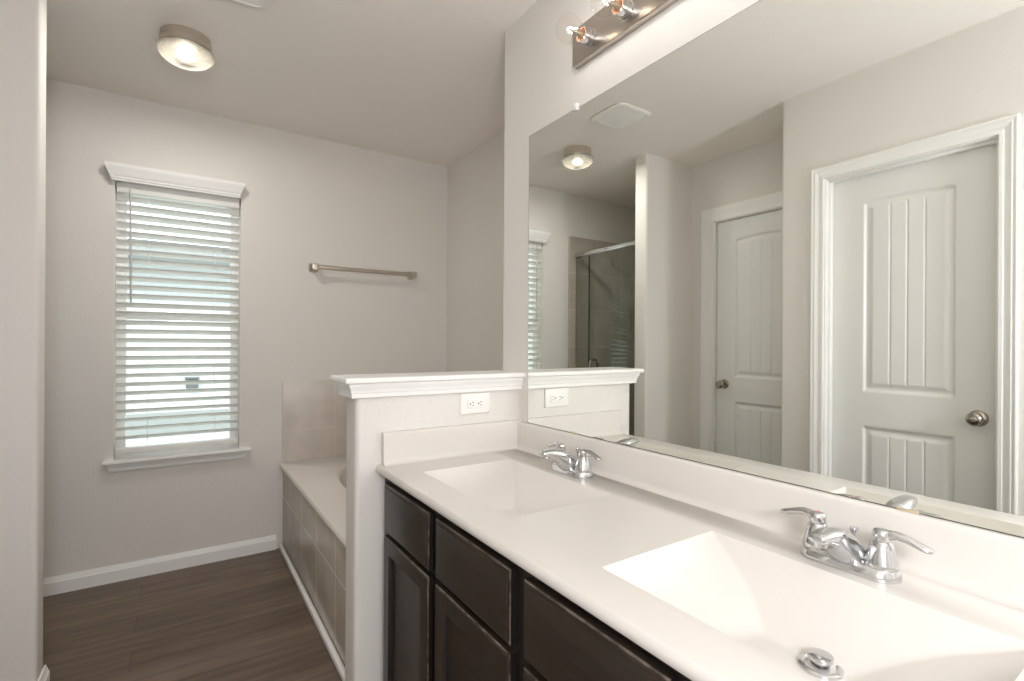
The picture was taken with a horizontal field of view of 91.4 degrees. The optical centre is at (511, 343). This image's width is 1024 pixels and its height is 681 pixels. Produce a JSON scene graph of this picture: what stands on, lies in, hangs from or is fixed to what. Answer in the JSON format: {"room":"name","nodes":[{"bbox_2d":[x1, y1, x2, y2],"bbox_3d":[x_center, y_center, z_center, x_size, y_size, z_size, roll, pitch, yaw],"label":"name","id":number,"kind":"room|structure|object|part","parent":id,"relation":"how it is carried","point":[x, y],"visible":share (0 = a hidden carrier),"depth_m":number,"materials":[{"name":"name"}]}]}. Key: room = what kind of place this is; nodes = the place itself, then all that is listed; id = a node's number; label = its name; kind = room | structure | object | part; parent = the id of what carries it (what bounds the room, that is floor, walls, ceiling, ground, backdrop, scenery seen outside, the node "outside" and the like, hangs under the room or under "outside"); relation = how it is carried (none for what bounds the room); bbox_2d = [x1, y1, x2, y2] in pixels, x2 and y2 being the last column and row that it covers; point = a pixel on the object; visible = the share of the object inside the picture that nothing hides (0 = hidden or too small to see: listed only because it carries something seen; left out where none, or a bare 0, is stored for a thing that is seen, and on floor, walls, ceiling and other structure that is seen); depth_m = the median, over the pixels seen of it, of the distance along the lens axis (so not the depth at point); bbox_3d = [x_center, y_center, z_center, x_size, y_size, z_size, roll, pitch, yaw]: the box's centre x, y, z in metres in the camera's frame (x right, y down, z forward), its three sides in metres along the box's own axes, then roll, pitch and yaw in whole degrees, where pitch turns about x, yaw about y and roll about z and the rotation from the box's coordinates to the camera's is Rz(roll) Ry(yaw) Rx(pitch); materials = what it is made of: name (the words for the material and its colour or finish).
{"room":"bathroom","nodes":[
{"label":"bathroom","id":0,"kind":"room"},
{"bbox_2d":[0,0,46,680],"bbox_3d":[-2.115,-0.031,1.319,1.294,2.443,0.106,0,0,-34],"label":"wall partition","id":1,"kind":"structure","parent":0,"point":[23,23],"depth_m":1.61,"materials":[{"name":"beige paint"}]},
{"bbox_2d":[38,665,49,680],"bbox_3d":[-1.576,1.153,1.679,0.014,0.082,0.130,0,0,-34],"label":"baseboard","id":2,"kind":"structure","parent":1,"relation":"attached to","point":[45,674],"depth_m":1.70,"materials":[{"name":"white paint"}]},
{"bbox_2d":[43,548,341,680],"bbox_3d":[-0.249,1.231,0.491,3.500,0.060,5.585,0,0,-34],"label":"floor","id":3,"kind":"structure","parent":0,"point":[244,618],"depth_m":2.09,"materials":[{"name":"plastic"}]},
{"bbox_2d":[279,455,345,680],"bbox_3d":[-0.503,0.947,2.588,1.068,0.506,1.488,0,0,-34],"label":"bathtub","id":4,"kind":"object","parent":3,"relation":"on","point":[313,548],"visible":0.2,"depth_m":2.25,"materials":[{"name":"beige tile"}]},
{"bbox_3d":[-0.945,1.182,2.306,0.021,0.029,1.466,0,0,-34],"label":"shoe moulding","id":5,"kind":"part","parent":4,"relation":"part of","materials":[{"name":"white paint"}]},
{"bbox_2d":[280,455,345,548],"bbox_3d":[-0.501,0.904,2.589,1.064,0.421,1.488,0,0,-34],"label":"deck","id":6,"kind":"object","parent":4,"relation":"in","point":[314,490],"depth_m":2.46,"materials":[{"name":"plastic"}]},
{"bbox_2d":[383,478,691,680],"bbox_3d":[0.223,0.807,1.098,0.538,0.794,1.537,0,0,-34],"label":"vanity cabinet","id":7,"kind":"object","parent":3,"relation":"on","point":[456,608],"visible":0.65,"depth_m":1.08,"materials":[{"name":"brown wood"}]},
{"bbox_3d":[-0.301,0.843,1.418,0.019,0.493,0.330,0,0,-34],"label":"door","id":8,"kind":"part","parent":7,"relation":"part of","materials":[{"name":"brown wood"}]},
{"bbox_3d":[-0.299,0.507,1.418,0.019,0.147,0.330,0,0,-34],"label":"drawer","id":9,"kind":"part","parent":7,"relation":"part of","materials":[{"name":"brown wood"}]},
{"bbox_3d":[-0.093,0.844,1.105,0.019,0.493,0.337,0,0,-34],"label":"door","id":10,"kind":"part","parent":7,"relation":"part of","materials":[{"name":"brown wood"}]},
{"bbox_3d":[-0.091,0.508,1.105,0.019,0.147,0.337,0,0,-34],"label":"drawer","id":11,"kind":"part","parent":7,"relation":"part of","materials":[{"name":"brown wood"}]},
{"bbox_3d":[0.116,0.845,0.789,0.019,0.493,0.331,0,0,-34],"label":"door","id":12,"kind":"part","parent":7,"relation":"part of","materials":[{"name":"brown wood"}]},
{"bbox_3d":[0.118,0.509,0.789,0.019,0.147,0.331,0,0,-34],"label":"drawer","id":13,"kind":"part","parent":7,"relation":"part of","materials":[{"name":"brown wood"}]},
{"bbox_2d":[375,419,1023,680],"bbox_3d":[0.226,0.387,1.092,0.552,0.202,1.551,0,0,-34],"label":"countertop","id":14,"kind":"structure","parent":7,"relation":"on","point":[700,566],"depth_m":0.90,"materials":[{"name":"beige stone"}]},
{"bbox_2d":[424,459,611,518],"bbox_3d":[-0.005,0.437,1.391,0.314,0.100,0.476,0,0,-34],"label":"basin","id":15,"kind":"object","parent":14,"relation":"in","point":[506,488],"depth_m":1.50,"materials":[{"name":"white ceramic"}]},
{"bbox_2d":[539,442,601,478],"bbox_3d":[0.182,0.347,1.499,0.180,0.082,0.180,0,0,13],"label":"faucet","id":16,"kind":"object","parent":14,"relation":"on","point":[564,462],"visible":1,"depth_m":1.45,"materials":[{"name":"silver metal"}]},
{"bbox_3d":[0.137,0.318,1.566,0.028,0.023,0.083,0,0,-34],"label":"lever handle","id":17,"kind":"part","parent":16,"relation":"part of","materials":[{"name":"silver metal"}]},
{"bbox_3d":[0.141,0.346,1.475,0.136,0.076,0.063,0,0,-34],"label":"spout","id":18,"kind":"part","parent":16,"relation":"part of","materials":[{"name":"silver metal"}]},
{"bbox_3d":[0.177,0.378,1.500,0.060,0.020,0.157,0,0,-34],"label":"plate","id":19,"kind":"part","parent":16,"relation":"part of","materials":[{"name":"silver metal"}]},
{"bbox_3d":[0.223,0.318,1.436,0.028,0.023,0.083,0,0,-34],"label":"lever handle","id":20,"kind":"part","parent":16,"relation":"part of","materials":[{"name":"silver metal"}]},
{"bbox_2d":[601,531,1023,680],"bbox_3d":[0.417,0.439,0.755,0.314,0.100,0.476,0,0,-34],"label":"basin","id":21,"kind":"object","parent":14,"relation":"in","point":[774,606],"depth_m":0.81,"materials":[{"name":"white ceramic"}]},
{"bbox_2d":[797,648,843,680],"bbox_3d":[0.466,0.482,0.755,0.060,0.026,0.060,0,0,-34],"label":"sink drain","id":22,"kind":"object","parent":14,"relation":"in","point":[821,660],"visible":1,"depth_m":0.74,"materials":[{"name":"silver metal"}]},
{"bbox_2d":[780,507,934,584],"bbox_3d":[0.594,0.350,0.879,0.180,0.082,0.180,0,0,13],"label":"faucet","id":23,"kind":"object","parent":14,"relation":"on","point":[835,547],"visible":1,"depth_m":0.83,"materials":[{"name":"silver metal"}]},
{"bbox_3d":[0.549,0.320,0.946,0.028,0.023,0.083,0,0,-34],"label":"lever handle","id":24,"kind":"part","parent":23,"relation":"part of","materials":[{"name":"silver metal"}]},
{"bbox_3d":[0.553,0.348,0.855,0.136,0.076,0.063,0,0,-34],"label":"spout","id":25,"kind":"part","parent":23,"relation":"part of","materials":[{"name":"silver metal"}]},
{"bbox_3d":[0.589,0.381,0.879,0.060,0.020,0.157,0,0,-34],"label":"plate","id":26,"kind":"part","parent":23,"relation":"part of","materials":[{"name":"silver metal"}]},
{"bbox_3d":[0.612,0.352,0.894,0.015,0.049,0.015,0,0,-34],"label":"lift rod","id":27,"kind":"part","parent":23,"relation":"part of","materials":[{"name":"silver metal"}]},
{"bbox_3d":[0.635,0.321,0.816,0.028,0.023,0.083,0,0,-34],"label":"lever handle","id":28,"kind":"part","parent":23,"relation":"part of","materials":[{"name":"silver metal"}]},
{"bbox_2d":[43,78,446,582],"bbox_3d":[-1.800,-0.029,2.712,3.361,2.443,0.140,0,0,-34],"label":"wall","id":29,"kind":"structure","parent":0,"point":[304,200],"depth_m":2.81,"materials":[{"name":"beige paint"}]},
{"bbox_2d":[43,535,276,596],"bbox_3d":[-1.789,1.151,2.631,1.002,0.082,0.014,0,0,-34],"label":"baseboard","id":30,"kind":"structure","parent":29,"relation":"attached to","point":[64,583],"depth_m":2.58,"materials":[{"name":"white paint"}]},
{"bbox_2d":[102,193,250,472],"bbox_3d":[-1.778,-0.089,2.694,0.652,1.460,0.170,0,0,-34],"label":"window","id":31,"kind":"structure","parent":29,"relation":"in","point":[172,457],"depth_m":2.63,"materials":[{"name":"white paint"}]},
{"bbox_2d":[104,161,244,454],"bbox_3d":[-1.766,-0.165,2.647,0.608,1.447,0.121,0,0,-34],"label":"window blind","id":32,"kind":"object","parent":31,"relation":"attached to","point":[132,181],"visible":1,"depth_m":2.65,"materials":[{"name":"white paint"}]},
{"bbox_3d":[-1.893,-0.123,2.602,0.002,1.310,0.055,0,0,-34],"label":"ladder cord","id":33,"kind":"part","parent":32,"relation":"part of","materials":[{"name":"white fabric"}]},
{"bbox_3d":[-1.778,0.544,2.678,0.543,0.028,0.048,0,0,-34],"label":"rail","id":34,"kind":"part","parent":32,"relation":"part of","materials":[{"name":"white plastic"}]},
{"bbox_3d":[-1.645,-0.122,2.766,0.002,1.310,0.055,0,0,-34],"label":"ladder cord","id":35,"kind":"part","parent":32,"relation":"part of","materials":[{"name":"white fabric"}]},
{"bbox_3d":[-1.765,0.611,2.669,0.652,0.059,0.110,0,0,-34],"label":"sill","id":36,"kind":"part","parent":31,"relation":"part of","materials":[{"name":"white paint"}]},
{"bbox_3d":[-1.809,-0.148,2.731,0.475,0.044,0.038,0,0,-34],"label":"meeting rail","id":37,"kind":"part","parent":31,"relation":"part of","materials":[{"name":"white paint"}]},
{"bbox_2d":[282,380,346,462],"bbox_3d":[-0.903,0.467,3.220,1.059,0.491,0.009,0,0,-34],"label":"tile surround","id":38,"kind":"object","parent":29,"relation":"attached to","point":[314,417],"depth_m":3.02,"materials":[{"name":"beige tile"}]},
{"bbox_2d":[309,263,416,279],"bbox_3d":[-0.924,-0.458,3.163,0.672,0.052,0.074,0,0,-34],"label":"towel bar","id":39,"kind":"object","parent":29,"relation":"attached to","point":[313,267],"visible":1,"depth_m":3.11,"materials":[{"name":"silver metal"}]},
{"bbox_3d":[-1.182,-0.459,2.992,0.052,0.052,0.074,0,0,-34],"label":"post","id":40,"kind":"part","parent":39,"relation":"part of","materials":[{"name":"silver metal"}]},
{"bbox_3d":[-0.665,-0.456,3.335,0.052,0.052,0.074,0,0,-34],"label":"post","id":41,"kind":"part","parent":39,"relation":"part of","materials":[{"name":"silver metal"}]},
{"bbox_2d":[46,0,537,166],"bbox_3d":[-0.234,-1.282,0.491,3.500,0.080,5.585,0,0,-34],"label":"ceiling","id":42,"kind":"structure","parent":0,"point":[420,80],"depth_m":2.23,"materials":[{"name":"beige paint"}]},
{"bbox_2d":[156,24,214,70],"bbox_3d":[-1.328,-1.191,2.038,0.203,0.112,0.203,0,0,-34],"label":"ceiling light","id":43,"kind":"object","parent":42,"relation":"attached to","point":[184,47],"visible":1,"depth_m":1.98,"materials":[{"name":"white glass"}]},
{"bbox_2d":[232,0,271,9],"bbox_3d":[-0.946,-1.238,1.694,0.252,0.015,0.252,0,0,-34],"label":"ceiling vent","id":44,"kind":"object","parent":42,"relation":"in","point":[258,4],"visible":1,"depth_m":1.81,"materials":[{"name":"white plastic"}]},
{"bbox_3d":[-0.946,-1.233,1.694,0.209,0.005,0.209,0,0,-34],"label":"grille panel","id":45,"kind":"part","parent":44,"relation":"part of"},
{"bbox_2d":[345,390,518,680],"bbox_3d":[-0.264,0.684,1.769,0.615,1.035,0.115,0,0,-34],"label":"wall","id":46,"kind":"structure","parent":0,"point":[367,418],"depth_m":1.59,"materials":[{"name":"beige paint"}]},
{"bbox_2d":[330,370,524,398],"bbox_3d":[-0.277,0.138,1.758,0.655,0.065,0.195,0,0,-34],"label":"trim","id":47,"kind":"structure","parent":46,"relation":"on","point":[353,386],"depth_m":1.67,"materials":[{"name":"white paint"}]},
{"bbox_2d":[460,392,489,414],"bbox_3d":[-0.130,0.212,1.781,0.121,0.073,0.009,0,0,-34],"label":"wall outlet","id":48,"kind":"object","parent":46,"relation":"attached to","point":[470,403],"visible":1,"depth_m":1.78,"materials":[{"name":"white plastic"}]},
{"bbox_2d":[467,398,483,408],"bbox_3d":[-0.129,0.213,1.779,0.068,0.034,0.003,0,0,-34],"label":"receptacle","id":49,"kind":"object","parent":48,"relation":"attached to","point":[472,403],"depth_m":1.78,"materials":[{"name":"white plastic"}]},
{"bbox_2d":[446,130,503,371],"bbox_3d":[0.004,-0.019,2.925,0.120,2.443,1.500,0,0,-34],"label":"wall","id":50,"kind":"structure","parent":0,"point":[475,181],"depth_m":3.17,"materials":[{"name":"beige paint"}]},
{"bbox_2d":[503,0,758,421],"bbox_3d":[1.261,-0.011,0.587,0.611,2.443,3.783,0,0,-34],"label":"wall","id":51,"kind":"structure","parent":0,"point":[542,85],"depth_m":1.78,"materials":[{"name":"beige paint"}]},
{"bbox_2d":[555,0,677,68],"bbox_3d":[0.403,-0.945,1.200,0.150,0.117,0.911,0,0,-34],"label":"vanity light bar","id":52,"kind":"object","parent":51,"relation":"attached to","point":[617,19],"visible":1,"depth_m":1.47,"materials":[{"name":"silver metal"}]},
{"bbox_3d":[0.205,-0.938,1.513,0.042,0.021,0.021,0,0,-34],"label":"bulb stem","id":53,"kind":"part","parent":52,"relation":"part of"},
{"bbox_3d":[0.289,-0.938,1.386,0.042,0.021,0.021,0,0,-34],"label":"bulb stem","id":54,"kind":"part","parent":52,"relation":"part of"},
{"bbox_2d":[517,421,1023,610],"bbox_3d":[0.439,0.341,1.233,0.040,0.096,1.551,0,0,-34],"label":"backsplash","id":55,"kind":"structure","parent":51,"relation":"attached to","point":[983,563],"depth_m":1.01,"materials":[{"name":"beige stone"}]},
{"bbox_2d":[528,0,1023,537],"bbox_3d":[0.469,-0.241,1.215,0.016,1.068,1.487,0,0,-34],"label":"wall mirror","id":56,"kind":"object","parent":51,"relation":"attached to","point":[786,246],"visible":1,"depth_m":1.02,"materials":[{"name":"white mirror"}]},
{"label":"outside","id":57,"kind":"structure","parent":0,"visible":0},
{"bbox_3d":[-4.819,1.585,7.370,14.000,0.020,10.400,0,0,-34],"label":"ground","id":58,"kind":"structure","parent":57,"visible":0},
{"bbox_2d":[126,238,229,446],"bbox_3d":[-3.594,0.297,5.537,10.400,2.770,2.000,0,0,-34],"label":"house","id":59,"kind":"structure","parent":58,"relation":"on","point":[218,435],"depth_m":5.00,"materials":[{"name":"white"}]},
{"bbox_2d":[185,377,198,387],"bbox_3d":[-3.238,0.394,5.059,0.125,0.110,0.090,0,0,-34],"label":"utility box","id":60,"kind":"object","parent":59,"relation":"attached to","point":[186,378],"visible":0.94,"depth_m":5.03,"materials":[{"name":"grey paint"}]},
{"bbox_3d":[-3.238,0.349,5.059,0.125,0.020,0.090,0,0,-34],"label":"lid","id":61,"kind":"part","parent":60,"relation":"part of","materials":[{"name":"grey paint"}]}
]}

